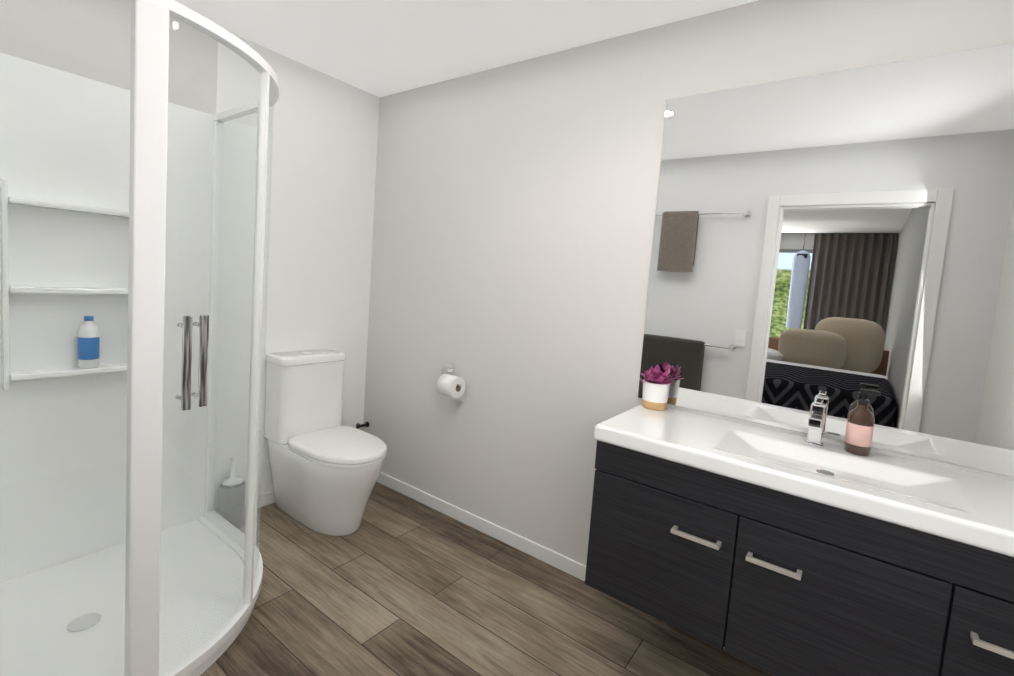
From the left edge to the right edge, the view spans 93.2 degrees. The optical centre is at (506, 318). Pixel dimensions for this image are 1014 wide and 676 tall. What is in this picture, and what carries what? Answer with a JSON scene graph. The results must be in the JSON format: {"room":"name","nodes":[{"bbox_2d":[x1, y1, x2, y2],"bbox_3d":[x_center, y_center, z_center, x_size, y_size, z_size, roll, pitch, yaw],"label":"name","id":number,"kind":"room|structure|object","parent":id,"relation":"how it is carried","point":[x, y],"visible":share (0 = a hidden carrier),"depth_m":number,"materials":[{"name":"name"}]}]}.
{"room":"bathroom","nodes":[
{"label":"bathroom","id":0,"kind":"room"},
{"bbox_2d":[7,34,378,580],"bbox_3d":[-1.512,-0.158,2.282,0.100,2.400,1.950,8,6,36],"label":"wall","id":1,"kind":"structure","parent":0,"point":[325,129],"depth_m":2.64,"materials":[{"name":"white paint"}]},
{"bbox_2d":[0,0,217,582],"bbox_3d":[-1.349,-0.113,1.593,0.982,2.354,1.072,8,6,36],"label":"wall","id":2,"kind":"structure","parent":1,"relation":"attached to","point":[50,12],"depth_m":1.92,"materials":[{"name":"plastic"}]},
{"bbox_2d":[78,316,99,367],"bbox_3d":[-1.685,0.095,1.931,0.066,0.208,0.067,8,6,36],"label":"shampoo bottle","id":3,"kind":"object","parent":2,"relation":"on","point":[89,332],"depth_m":1.91,"materials":[{"name":"white plastic"}]},
{"bbox_2d":[356,422,368,428],"bbox_3d":[-0.928,0.687,3.068,0.036,0.036,0.085,8,6,36],"label":"valve","id":4,"kind":"object","parent":1,"relation":"attached to","point":[358,425],"visible":0.98,"depth_m":3.06,"materials":[{"name":"black metal"}]},
{"bbox_2d":[174,0,757,96],"bbox_3d":[-0.102,-1.218,1.250,3.350,0.080,2.150,8,6,36],"label":"ceiling","id":5,"kind":"structure","parent":0,"point":[380,48],"depth_m":2.10,"materials":[{"name":"white paint"}]},
{"bbox_2d":[200,482,773,675],"bbox_3d":[-0.283,1.232,1.447,3.350,0.050,2.150,8,6,36],"label":"floor","id":6,"kind":"structure","parent":0,"point":[396,583],"depth_m":1.90,"materials":[{"name":"brown wood"}]},
{"bbox_2d":[0,516,254,675],"bbox_3d":[-1.431,1.076,1.689,0.983,0.053,1.073,8,6,36],"label":"shower base","id":7,"kind":"object","parent":6,"relation":"on","point":[177,583],"visible":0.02,"depth_m":1.75,"materials":[{"name":"plastic"}]},
{"bbox_2d":[124,0,279,675],"bbox_3d":[-1.346,0.083,1.610,0.997,1.947,1.085,8,6,36],"label":"shower frame","id":8,"kind":"object","parent":7,"relation":"on","point":[148,146],"visible":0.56,"depth_m":1.32,"materials":[{"name":"white metal"}]},
{"bbox_2d":[0,0,274,675],"bbox_3d":[-1.358,0.081,1.609,0.979,1.889,1.069,8,6,36],"label":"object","id":9,"kind":"structure","parent":8,"relation":"attached to","point":[247,274],"depth_m":1.96,"materials":[{"name":"clear glass"}]},
{"bbox_2d":[175,315,208,410],"bbox_3d":[-0.911,0.124,1.387,0.059,0.270,0.072,8,6,36],"label":"handle","id":10,"kind":"object","parent":9,"relation":"attached to","point":[188,324],"visible":1,"depth_m":1.37,"materials":[{"name":"silver metal"}]},
{"bbox_2d":[219,456,245,527],"bbox_3d":[-1.380,0.868,2.410,0.116,0.360,0.116,8,6,36],"label":"toilet brush","id":11,"kind":"object","parent":6,"relation":"on","point":[226,485],"depth_m":2.38,"materials":[{"name":"grey plastic"}]},
{"bbox_2d":[264,349,386,535],"bbox_3d":[-0.927,0.642,2.526,0.714,0.856,0.382,8,6,36],"label":"toilet","id":12,"kind":"object","parent":6,"relation":"on","point":[325,467],"visible":1,"depth_m":2.47,"materials":[{"name":"ceramic"}]},
{"bbox_2d":[363,0,1013,564],"bbox_3d":[0.416,-0.007,2.173,3.350,2.400,0.100,8,6,36],"label":"wall","id":13,"kind":"structure","parent":0,"point":[489,234],"depth_m":2.29,"materials":[{"name":"white paint"}]},
{"bbox_2d":[441,363,461,386],"bbox_3d":[-0.285,0.305,2.586,0.164,0.094,0.081,8,6,36],"label":"toilet roll holder","id":14,"kind":"object","parent":13,"relation":"attached to","point":[450,368],"visible":0.62,"depth_m":2.63,"materials":[{"name":"silver metal"}]},
{"bbox_2d":[436,374,465,401],"bbox_3d":[-0.299,0.375,2.556,0.107,0.141,0.112,8,6,36],"label":"toilet paper roll","id":15,"kind":"object","parent":14,"relation":"on","point":[446,384],"visible":1,"depth_m":2.52,"materials":[{"name":"white paper"}]},
{"bbox_2d":[214,472,724,647],"bbox_3d":[-0.293,1.173,1.421,3.150,0.070,2.000,8,6,36],"label":"skirt","id":16,"kind":"object","parent":13,"relation":"attached to","point":[574,568],"visible":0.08,"depth_m":2.52,"materials":[{"name":"white wood"}]},
{"bbox_2d":[585,404,1013,675],"bbox_3d":[0.891,0.702,1.470,1.210,0.572,0.493,8,6,36],"label":"bathroom vanity","id":17,"kind":"object","parent":13,"relation":"attached to","point":[775,553],"visible":0.96,"depth_m":1.32,"materials":[{"name":"black wood"}]},
{"bbox_2d":[640,364,676,410],"bbox_3d":[0.590,0.272,1.899,0.138,0.170,0.126,8,6,36],"label":"plant pot","id":18,"kind":"object","parent":17,"relation":"on","point":[656,381],"visible":0.98,"depth_m":1.87,"materials":[{"name":"white ceramic"}]},
{"bbox_2d":[805,399,826,446],"bbox_3d":[0.997,0.341,1.547,0.052,0.148,0.114,8,6,36],"label":"mixer tap","id":19,"kind":"object","parent":17,"relation":"on","point":[816,420],"visible":1,"depth_m":1.55,"materials":[{"name":"silver metal"}]},
{"bbox_2d":[844,388,879,455],"bbox_3d":[1.116,0.325,1.509,0.072,0.204,0.069,8,6,36],"label":"soap bottle","id":20,"kind":"object","parent":17,"relation":"on","point":[859,430],"visible":1,"depth_m":1.49,"materials":[{"name":"brown plastic"}]},
{"bbox_2d":[638,43,1013,476],"bbox_3d":[1.087,-0.206,1.605,1.228,1.215,0.005,8,6,36],"label":"mirror","id":21,"kind":"object","parent":13,"relation":"attached to","point":[836,242],"visible":0.89,"depth_m":1.57,"materials":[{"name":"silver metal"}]}
]}

